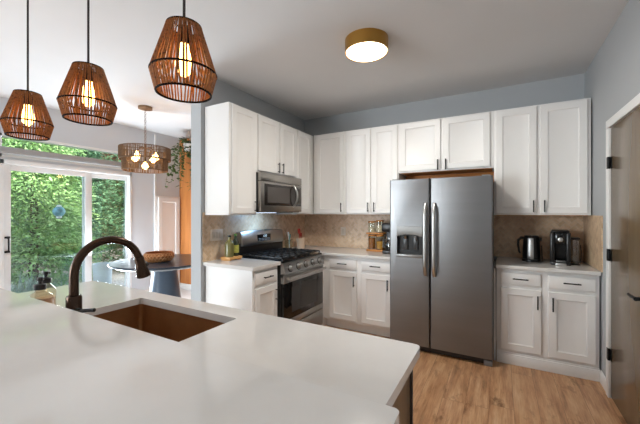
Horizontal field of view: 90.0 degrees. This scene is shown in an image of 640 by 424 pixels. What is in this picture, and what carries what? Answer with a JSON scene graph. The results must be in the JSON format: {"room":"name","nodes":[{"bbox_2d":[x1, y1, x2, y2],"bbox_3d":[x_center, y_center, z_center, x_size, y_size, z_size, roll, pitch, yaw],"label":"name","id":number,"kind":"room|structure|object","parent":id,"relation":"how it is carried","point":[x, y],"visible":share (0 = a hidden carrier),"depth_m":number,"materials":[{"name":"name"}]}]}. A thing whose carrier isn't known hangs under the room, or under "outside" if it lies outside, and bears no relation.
{"room":"kitchen","nodes":[
{"label":"kitchen","id":0,"kind":"room"},
{"bbox_2d":[0,97,180,289],"bbox_3d":[-4.618,0.010,2.518,0.150,2.780,8.150,0,0,29],"label":"wall","id":1,"kind":"structure","parent":0,"point":[109,137],"depth_m":5.21,"materials":[{"name":"paint"}]},
{"bbox_2d":[0,146,120,166],"bbox_3d":[-3.534,-0.739,4.174,0.115,0.078,2.300,0,0,29],"label":"blind headrail","id":2,"kind":"object","parent":1,"relation":"attached to","point":[3,149],"visible":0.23,"depth_m":4.20,"materials":[{"name":"white plastic"}]},
{"bbox_2d":[0,133,130,170],"bbox_3d":[-3.476,-0.812,4.506,0.130,0.275,1.575,0,0,29],"label":"transom window","id":3,"kind":"structure","parent":1,"relation":"in","point":[1,134],"depth_m":4.35,"materials":[{"name":"clear glass"}]},
{"bbox_2d":[0,158,131,290],"bbox_3d":[-3.468,0.378,4.501,0.169,2.044,1.573,0,0,29],"label":"patio door","id":4,"kind":"structure","parent":1,"relation":"in","point":[6,165],"depth_m":4.34,"materials":[{"name":"white plastic"}]},
{"bbox_2d":[154,135,155,250],"bbox_3d":[-2.837,0.030,5.508,0.019,2.740,0.030,0,0,29],"label":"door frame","id":5,"kind":"structure","parent":1,"relation":"attached to","point":[154,135],"depth_m":5.50,"materials":[{"name":"white wood"}]},
{"bbox_2d":[156,196,179,284],"bbox_3d":[-2.707,0.555,5.714,0.044,1.690,0.475,0,0,29],"label":"trim panel","id":6,"kind":"object","parent":1,"relation":"attached to","point":[167,207],"visible":0.61,"depth_m":5.71,"materials":[{"name":"white wood"}]},
{"bbox_2d":[191,72,304,301],"bbox_3d":[-0.720,0.010,4.051,0.140,2.780,2.055,0,0,29],"label":"wall","id":7,"kind":"structure","parent":0,"point":[223,92],"depth_m":3.17,"materials":[{"name":"paint"}]},
{"bbox_2d":[210,229,222,240],"bbox_3d":[-1.058,0.230,3.280,0.008,0.116,0.165,0,0,29],"label":"outlet plate","id":8,"kind":"object","parent":7,"relation":"attached to","point":[215,234],"visible":1,"depth_m":3.27,"materials":[{"name":"beige plastic"}]},
{"bbox_2d":[205,102,256,214],"bbox_3d":[-0.880,-0.507,3.231,0.376,1.065,0.383,0,0,29],"label":"upper cabinet","id":9,"kind":"object","parent":7,"relation":"attached to","point":[230,128],"visible":1,"depth_m":3.10,"materials":[{"name":"white wood"}]},
{"bbox_2d":[202,213,304,261],"bbox_3d":[-0.689,0.243,3.953,0.008,0.486,1.876,0,0,29],"label":"backsplash","id":10,"kind":"structure","parent":7,"relation":"attached to","point":[230,224],"depth_m":3.60,"materials":[{"name":"beige tile"}]},
{"bbox_2d":[256,113,295,177],"bbox_3d":[-0.600,-0.733,3.728,0.376,0.615,0.755,0,0,29],"label":"upper cabinet","id":11,"kind":"object","parent":7,"relation":"attached to","point":[275,140],"visible":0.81,"depth_m":3.59,"materials":[{"name":"white wood"}]},
{"bbox_2d":[256,172,300,212],"bbox_3d":[-0.563,-0.206,3.695,0.459,0.421,0.778,0,0,29],"label":"microwave","id":12,"kind":"object","parent":11,"relation":"attached to","point":[275,193],"visible":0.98,"depth_m":3.52,"materials":[{"name":"silver metal"}]},
{"bbox_2d":[276,129,315,214],"bbox_3d":[-0.253,-0.505,4.378,0.344,1.069,0.717,0,0,29],"label":"upper cabinet","id":13,"kind":"object","parent":7,"relation":"attached to","point":[304,141],"visible":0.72,"depth_m":4.16,"materials":[{"name":"white wood"}]},
{"bbox_2d":[0,0,628,138],"bbox_3d":[-1.926,-1.455,1.118,6.215,0.150,8.350,0,0,29],"label":"ceiling","id":14,"kind":"structure","parent":0,"point":[289,55],"depth_m":2.63,"materials":[{"name":"paint"}]},
{"bbox_2d":[0,0,53,140],"bbox_3d":[-1.400,-0.870,1.533,0.195,1.019,0.195,0,0,29],"label":"pendant lamp","id":15,"kind":"object","parent":14,"relation":"hanging from","point":[28,99],"visible":1,"depth_m":1.51,"materials":[{"name":"brown wicker"}]},
{"bbox_2d":[23,93,32,104],"bbox_3d":[-1.400,-0.543,1.533,0.038,0.059,0.038,0,0,29],"label":"socket","id":16,"kind":"object","parent":15,"relation":"attached to","point":[28,93],"depth_m":1.52,"materials":[{"name":"black metal"}]},
{"bbox_2d":[56,0,117,125],"bbox_3d":[-0.911,-0.870,1.258,0.195,1.019,0.195,0,0,29],"label":"pendant lamp","id":17,"kind":"object","parent":14,"relation":"hanging from","point":[92,83],"visible":1,"depth_m":1.22,"materials":[{"name":"brown wicker"}]},
{"bbox_2d":[84,69,93,82],"bbox_3d":[-0.911,-0.543,1.258,0.038,0.059,0.038,0,0,29],"label":"socket","id":18,"kind":"object","parent":17,"relation":"attached to","point":[91,69],"depth_m":1.25,"materials":[{"name":"black metal"}]},
{"bbox_2d":[118,105,170,173],"bbox_3d":[-2.284,-0.960,4.185,0.608,0.839,0.608,0,0,29],"label":"chandelier","id":19,"kind":"object","parent":14,"relation":"hanging from","point":[134,156],"visible":1,"depth_m":4.02,"materials":[{"name":"brown wicker"}]},
{"bbox_2d":[165,131,190,190],"bbox_3d":[-2.345,-0.869,5.455,0.532,1.021,0.576,0,0,-17],"label":"hanging plant","id":20,"kind":"object","parent":14,"relation":"hanging from","point":[186,143],"visible":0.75,"depth_m":5.36,"materials":[{"name":"green plant"}]},
{"bbox_2d":[148,0,216,102],"bbox_3d":[-0.416,-0.870,0.980,0.195,1.019,0.195,0,0,29],"label":"pendant lamp","id":21,"kind":"object","parent":14,"relation":"hanging from","point":[189,46],"visible":1,"depth_m":0.93,"materials":[{"name":"brown wicker"}]},
{"bbox_2d":[181,26,190,45],"bbox_3d":[-0.416,-0.543,0.980,0.038,0.059,0.038,0,0,29],"label":"socket","id":22,"kind":"object","parent":21,"relation":"attached to","point":[188,44],"depth_m":0.97,"materials":[{"name":"black metal"}]},
{"bbox_2d":[345,28,387,62],"bbox_3d":[0.372,-1.322,2.559,0.342,0.116,0.342,0,0,29],"label":"ceiling lamp","id":23,"kind":"object","parent":14,"relation":"attached to","point":[363,45],"visible":1,"depth_m":2.46,"materials":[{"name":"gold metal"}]},
{"bbox_2d":[346,42,386,61],"bbox_3d":[0.372,-1.307,2.559,0.322,0.086,0.322,0,0,29],"label":"diffuser","id":24,"kind":"object","parent":23,"relation":"attached to","point":[355,51],"depth_m":2.52,"materials":[{"name":"white glass"}]},
{"bbox_2d":[180,288,626,423],"bbox_3d":[-1.926,1.458,1.118,6.215,0.123,8.350,0,0,29],"label":"floor","id":25,"kind":"structure","parent":0,"point":[446,389],"depth_m":2.45,"materials":[{"name":"brown wood"}]},
{"bbox_2d":[108,254,190,296],"bbox_3d":[-2.104,1.022,4.345,1.304,0.748,1.304,0,0,29],"label":"dining table","id":26,"kind":"object","parent":25,"relation":"on","point":[164,279],"visible":0.49,"depth_m":4.18,"materials":[{"name":"stone"}]},
{"bbox_2d":[143,251,174,262],"bbox_3d":[-2.136,0.586,4.248,0.382,0.124,0.380,0,0,29],"label":"woven bowl","id":27,"kind":"object","parent":26,"relation":"on","point":[152,256],"visible":0.97,"depth_m":4.12,"materials":[{"name":"brown wicker"}]},
{"bbox_2d":[206,266,277,315],"bbox_3d":[-0.755,0.960,3.162,0.651,0.881,0.372,0,0,29],"label":"base cabinet","id":28,"kind":"object","parent":25,"relation":"on","point":[253,291],"visible":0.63,"depth_m":3.00,"materials":[{"name":"white wood"}]},
{"bbox_2d":[203,258,280,270],"bbox_3d":[-0.767,0.502,3.153,0.640,0.032,0.404,0,0,29],"label":"countertop","id":29,"kind":"structure","parent":28,"relation":"on","point":[247,264],"depth_m":3.05,"materials":[{"name":"white stone"}]},
{"bbox_2d":[221,255,241,260],"bbox_3d":[-0.911,0.468,3.295,0.130,0.036,0.180,0,0,29],"label":"wooden tray","id":30,"kind":"object","parent":29,"relation":"on","point":[224,258],"visible":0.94,"depth_m":3.23,"materials":[{"name":"brown wood"}]},
{"bbox_2d":[225,235,233,256],"bbox_3d":[-0.921,0.341,3.255,0.090,0.217,0.090,0,0,29],"label":"oil bottle","id":31,"kind":"object","parent":30,"relation":"on","point":[229,245],"visible":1,"depth_m":3.22,"materials":[{"name":"green glass"}]},
{"bbox_2d":[233,234,238,255],"bbox_3d":[-0.882,0.336,3.336,0.074,0.227,0.074,0,0,29],"label":"oil bottle","id":32,"kind":"object","parent":30,"relation":"on","point":[235,240],"visible":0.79,"depth_m":3.31,"materials":[{"name":"green glass"}]},
{"bbox_2d":[236,229,325,324],"bbox_3d":[-0.422,0.786,3.659,0.724,1.167,0.810,0,0,29],"label":"gas range","id":33,"kind":"object","parent":25,"relation":"on","point":[300,271],"visible":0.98,"depth_m":3.53,"materials":[{"name":"silver metal"}]},
{"bbox_2d":[242,251,321,262],"bbox_3d":[-0.426,0.495,3.661,0.575,0.019,0.808,0,0,29],"label":"cooktop","id":34,"kind":"object","parent":33,"relation":"in","point":[312,255],"depth_m":3.46,"materials":[{"name":"metal"}]},
{"bbox_2d":[321,255,326,325],"bbox_3d":[-0.104,0.960,4.324,0.643,0.881,0.650,0,0,29],"label":"cabinet filler","id":35,"kind":"object","parent":25,"relation":"on","point":[324,319],"visible":0.03,"depth_m":3.93,"materials":[{"name":"white wood"}]},
{"bbox_2d":[324,255,389,336],"bbox_3d":[0.560,0.960,3.953,0.868,0.881,0.651,0,0,29],"label":"base cabinet","id":36,"kind":"object","parent":25,"relation":"on","point":[356,290],"visible":0.85,"depth_m":3.70,"materials":[{"name":"white wood"}]},
{"bbox_2d":[291,245,389,259],"bbox_3d":[0.277,0.502,4.110,1.520,0.032,0.654,0,0,29],"label":"countertop","id":37,"kind":"structure","parent":36,"relation":"on","point":[329,251],"depth_m":3.89,"materials":[{"name":"white stone"}]},
{"bbox_2d":[296,238,304,248],"bbox_3d":[-0.261,0.414,4.317,0.123,0.143,0.123,0,0,29],"label":"utensil crock","id":38,"kind":"object","parent":37,"relation":"on","point":[300,242],"visible":0.97,"depth_m":4.27,"materials":[{"name":"beige ceramic"}]},
{"bbox_2d":[366,232,385,251],"bbox_3d":[0.706,0.369,4.037,0.216,0.232,0.120,0,0,29],"label":"stand","id":39,"kind":"object","parent":37,"relation":"on","point":[375,250],"visible":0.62,"depth_m":4.01,"materials":[{"name":"brown wood"}]},
{"bbox_2d":[368,234,375,248],"bbox_3d":[0.661,0.371,4.063,0.098,0.184,0.098,0,0,29],"label":"canister","id":40,"kind":"object","parent":39,"relation":"on","point":[372,241],"visible":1,"depth_m":4.03,"materials":[{"name":"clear glass"}]},
{"bbox_2d":[368,221,375,232],"bbox_3d":[0.661,0.181,4.063,0.098,0.144,0.098,0,0,29],"label":"canister","id":41,"kind":"object","parent":39,"relation":"on","point":[371,230],"visible":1,"depth_m":4.03,"materials":[{"name":"clear glass"}]},
{"bbox_2d":[366,249,384,251],"bbox_3d":[0.706,0.474,4.037,0.216,0.022,0.120,0,0,29],"label":"shelf","id":42,"kind":"object","parent":39,"relation":"attached to","point":[375,250],"depth_m":4.01,"materials":[{"name":"brown wood"}]},
{"bbox_2d":[376,235,383,249],"bbox_3d":[0.751,0.371,4.012,0.098,0.184,0.098,0,0,29],"label":"canister","id":43,"kind":"object","parent":39,"relation":"on","point":[379,243],"visible":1,"depth_m":3.98,"materials":[{"name":"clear glass"}]},
{"bbox_2d":[376,220,383,232],"bbox_3d":[0.751,0.173,4.012,0.098,0.159,0.098,0,0,29],"label":"canister","id":44,"kind":"object","parent":39,"relation":"on","point":[379,227],"visible":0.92,"depth_m":3.98,"materials":[{"name":"clear glass"}]},
{"bbox_2d":[382,223,389,253],"bbox_3d":[0.861,0.305,3.844,0.170,0.360,0.255,0,0,29],"label":"coffee maker","id":45,"kind":"object","parent":37,"relation":"on","point":[385,226],"visible":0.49,"depth_m":3.76,"materials":[{"name":"black plastic"}]},
{"bbox_2d":[392,370,412,423],"bbox_3d":[-0.789,0.961,1.425,2.224,0.878,0.640,0,0,29],"label":"kitchen island","id":46,"kind":"object","parent":25,"relation":"on","point":[403,403],"visible":0.02,"depth_m":1.11,"materials":[{"name":"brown wood"}]},
{"bbox_2d":[0,281,419,423],"bbox_3d":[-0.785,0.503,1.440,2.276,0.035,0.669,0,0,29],"label":"island countertop","id":47,"kind":"structure","parent":46,"relation":"on","point":[370,367],"depth_m":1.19,"materials":[{"name":"white stone"}]},
{"bbox_2d":[29,277,52,303],"bbox_3d":[-1.235,0.386,1.412,0.094,0.200,0.094,0,0,29],"label":"soap dispenser","id":48,"kind":"object","parent":47,"relation":"on","point":[40,286],"visible":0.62,"depth_m":1.40,"materials":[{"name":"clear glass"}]},
{"bbox_2d":[36,271,54,303],"bbox_3d":[-1.329,0.386,1.551,0.080,0.200,0.080,0,0,29],"label":"soap dispenser","id":49,"kind":"object","parent":47,"relation":"on","point":[50,298],"visible":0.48,"depth_m":1.54,"materials":[{"name":"clear glass"}]},
{"bbox_2d":[65,236,150,312],"bbox_3d":[-0.859,0.293,1.352,0.138,0.386,0.340,0,0,29],"label":"faucet","id":50,"kind":"object","parent":47,"relation":"on","point":[73,301],"visible":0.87,"depth_m":1.27,"materials":[{"name":"brown metal"}]},
{"bbox_2d":[94,304,224,341],"bbox_3d":[-0.804,0.633,1.464,0.774,0.222,0.463,0,0,29],"label":"sink","id":51,"kind":"object","parent":47,"relation":"in","point":[172,325],"visible":0.06,"depth_m":1.72,"materials":[{"name":"orange metal"}]},
{"bbox_2d":[390,174,493,366],"bbox_3d":[1.309,0.526,3.410,0.950,1.747,0.803,0,0,29],"label":"refrigerator","id":52,"kind":"object","parent":25,"relation":"on","point":[442,229],"visible":0.91,"depth_m":3.08,"materials":[{"name":"silver metal"}]},
{"bbox_2d":[494,260,495,359],"bbox_3d":[1.800,0.963,3.289,0.016,0.874,0.588,0,0,29],"label":"cabinet filler","id":53,"kind":"structure","parent":25,"relation":"on","point":[495,260],"depth_m":3.03,"materials":[{"name":"white wood"}]},
{"bbox_2d":[496,268,599,381],"bbox_3d":[2.124,0.960,3.073,0.747,0.881,0.651,0,0,29],"label":"base cabinet","id":54,"kind":"object","parent":25,"relation":"on","point":[546,321],"visible":0.94,"depth_m":2.81,"materials":[{"name":"white wood"}]},
{"bbox_2d":[496,257,600,275],"bbox_3d":[2.124,0.502,3.076,0.754,0.032,0.644,0,0,29],"label":"countertop","id":55,"kind":"structure","parent":54,"relation":"on","point":[501,262],"depth_m":2.88,"materials":[{"name":"white stone"}]},
{"bbox_2d":[517,235,541,262],"bbox_3d":[2.087,0.356,3.176,0.191,0.259,0.159,0,0,-27],"label":"electric kettle","id":56,"kind":"object","parent":55,"relation":"on","point":[531,243],"visible":1,"depth_m":3.13,"materials":[{"name":"black metal"}]},
{"bbox_2d":[550,229,579,265],"bbox_3d":[2.312,0.327,3.023,0.225,0.318,0.330,0,0,35],"label":"coffee machine","id":57,"kind":"object","parent":55,"relation":"on","point":[560,240],"visible":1,"depth_m":2.97,"materials":[{"name":"black plastic"}]},
{"bbox_2d":[555,260,566,265],"bbox_3d":[2.233,0.468,2.969,0.080,0.036,0.150,0,0,35],"label":"drip tray","id":58,"kind":"object","parent":57,"relation":"on","point":[557,262],"depth_m":2.93,"materials":[{"name":"metal"}]},
{"bbox_2d":[305,73,584,261],"bbox_3d":[1.300,0.010,4.007,3.425,2.780,0.150,0,0,29],"label":"wall","id":59,"kind":"structure","parent":0,"point":[567,88],"depth_m":3.73,"materials":[{"name":"paint"}]},
{"bbox_2d":[314,131,347,214],"bbox_3d":[0.191,-0.505,4.325,0.475,1.069,0.379,0,0,29],"label":"upper cabinet","id":60,"kind":"object","parent":59,"relation":"attached to","point":[329,149],"visible":0.85,"depth_m":4.18,"materials":[{"name":"white wood"}]},
{"bbox_2d":[341,227,345,234],"bbox_3d":[0.322,0.260,4.456,0.075,0.116,0.008,0,0,29],"label":"outlet plate","id":61,"kind":"object","parent":59,"relation":"attached to","point":[343,229],"visible":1,"depth_m":4.45,"materials":[{"name":"beige plastic"}]},
{"bbox_2d":[346,124,405,214],"bbox_3d":[0.695,-0.505,4.042,0.679,1.069,0.379,0,0,29],"label":"upper cabinet","id":62,"kind":"object","parent":59,"relation":"attached to","point":[372,154],"visible":0.84,"depth_m":3.92,"materials":[{"name":"white wood"}]},
{"bbox_2d":[305,215,582,260],"bbox_3d":[1.195,0.257,3.974,3.256,0.458,0.008,0,0,29],"label":"backsplash","id":63,"kind":"structure","parent":59,"relation":"attached to","point":[320,230],"depth_m":3.53,"materials":[{"name":"beige tile"}]},
{"bbox_2d":[399,111,493,175],"bbox_3d":[1.419,-0.748,3.635,0.981,0.584,0.379,0,0,29],"label":"upper cabinet","id":64,"kind":"object","parent":59,"relation":"attached to","point":[462,143],"visible":0.93,"depth_m":3.48,"materials":[{"name":"white wood"}]},
{"bbox_2d":[406,172,493,180],"bbox_3d":[1.502,-0.251,3.781,0.974,0.402,0.022,0,0,29],"label":"board","id":65,"kind":"object","parent":59,"relation":"attached to","point":[477,173],"visible":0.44,"depth_m":3.75,"materials":[{"name":"brown wood"}]},
{"bbox_2d":[494,98,590,215],"bbox_3d":[2.184,-0.505,3.205,0.771,1.069,0.379,0,0,29],"label":"upper cabinet","id":66,"kind":"object","parent":59,"relation":"attached to","point":[542,153],"visible":1,"depth_m":3.05,"materials":[{"name":"white wood"}]},
{"bbox_2d":[585,0,639,376],"bbox_3d":[0.680,0.010,-0.434,0.150,2.780,8.200,0,0,29],"label":"wall","id":67,"kind":"structure","parent":0,"point":[612,78],"depth_m":2.54,"materials":[{"name":"paint"}]},
{"bbox_2d":[584,215,602,271],"bbox_3d":[2.458,0.256,2.889,0.008,0.460,0.646,0,0,29],"label":"backsplash","id":68,"kind":"structure","parent":67,"relation":"attached to","point":[593,224],"depth_m":2.83,"materials":[{"name":"beige tile"}]},
{"bbox_2d":[600,370,605,391],"bbox_3d":[2.269,1.350,2.558,0.013,0.100,0.203,0,0,29],"label":"baseboard","id":69,"kind":"structure","parent":67,"relation":"attached to","point":[602,376],"depth_m":2.57,"materials":[{"name":"white wood"}]},
{"bbox_2d":[606,93,639,398],"bbox_3d":[2.039,0.349,2.057,0.115,2.101,0.887,0,0,29],"label":"door frame","id":70,"kind":"structure","parent":67,"relation":"in","point":[634,103],"depth_m":2.41,"materials":[{"name":"white wood"}]},
{"bbox_2d":[606,107,639,423],"bbox_3d":[2.001,0.377,2.097,0.100,2.023,0.787,0,0,29],"label":"pantry door","id":71,"kind":"structure","parent":70,"relation":"attached to","point":[625,135],"depth_m":2.11,"materials":[{"name":"brown wood"}]},
{"bbox_3d":[-1.481,0.010,5.543,2.650,2.780,0.200,0,0,29],"label":"wall","id":72,"kind":"structure","parent":0,"visible":0},
{"bbox_2d":[179,138,190,283],"bbox_3d":[-1.492,-0.024,5.371,2.496,2.648,0.108,0,0,29],"label":"wood panel","id":73,"kind":"object","parent":72,"relation":"attached to","point":[184,194],"visible":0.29,"depth_m":5.85,"materials":[{"name":"orange wood"}]},
{"bbox_2d":[180,283,190,289],"bbox_3d":[-1.496,1.350,5.364,2.496,0.100,0.123,0,0,29],"label":"baseboard","id":74,"kind":"structure","parent":72,"relation":"attached to","point":[182,285],"depth_m":5.83,"materials":[{"name":"white wood"}]},
{"bbox_3d":[-4.896,-1.430,2.788,0.600,0.100,8.350,0,0,29],"label":"eave","id":75,"kind":"object","parent":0,"visible":0},
{"bbox_2d":[52,205,65,218],"bbox_3d":[-3.934,-0.642,4.824,0.156,1.474,0.156,0,0,29],"label":"ball","id":76,"kind":"object","parent":75,"relation":"hanging from","point":[58,211],"visible":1,"depth_m":4.78,"materials":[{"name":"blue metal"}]},
{"label":"outside","id":77,"kind":"structure","parent":0,"visible":0},
{"bbox_2d":[11,248,124,288],"bbox_3d":[-7.546,1.550,8.898,11.209,0.100,18.000,0,0,29],"label":"ground","id":78,"kind":"structure","parent":77,"point":[118,278],"depth_m":7.87,"materials":[{"name":"grey concrete"}]},
{"bbox_2d":[11,272,68,292],"bbox_3d":[-4.423,1.181,4.951,1.553,0.558,1.377,0,0,29],"label":"shrub","id":79,"kind":"object","parent":78,"relation":"on","point":[30,284],"visible":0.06,"depth_m":4.99,"materials":[{"name":"green plant"}]},
{"bbox_2d":[2,137,107,291],"bbox_3d":[-5.799,-0.741,6.515,2.588,5.327,2.616,0,0,-21],"label":"tree","id":80,"kind":"object","parent":78,"relation":"on","point":[18,184],"visible":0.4,"depth_m":6.29,"materials":[{"name":"green plant"}]},
{"bbox_2d":[11,141,121,269],"bbox_3d":[-7.534,-1.645,9.541,3.174,7.068,3.080,0,0,-12],"label":"tree","id":81,"kind":"object","parent":78,"relation":"on","point":[90,154],"visible":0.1,"depth_m":9.61,"materials":[{"name":"green plant"}]},
{"bbox_2d":[11,144,124,256],"bbox_3d":[-9.516,-1.540,11.765,1.509,6.706,15.621,0,0,29],"label":"tree","id":82,"kind":"object","parent":78,"relation":"on","point":[105,154],"visible":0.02,"depth_m":12.95,"materials":[{"name":"green plant"}]},
{"bbox_2d":[92,262,111,283],"bbox_3d":[-3.857,1.200,5.675,0.300,0.600,0.300,0,0,29],"label":"planter","id":83,"kind":"object","parent":78,"relation":"on","point":[101,271],"visible":0.61,"depth_m":5.56,"materials":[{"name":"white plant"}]},
{"bbox_2d":[94,154,124,273],"bbox_3d":[-4.607,-0.919,8.777,2.679,5.437,2.760,0,0,18],"label":"tree","id":84,"kind":"object","parent":78,"relation":"on","point":[121,202],"visible":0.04,"depth_m":8.20,"materials":[{"name":"green plant"}]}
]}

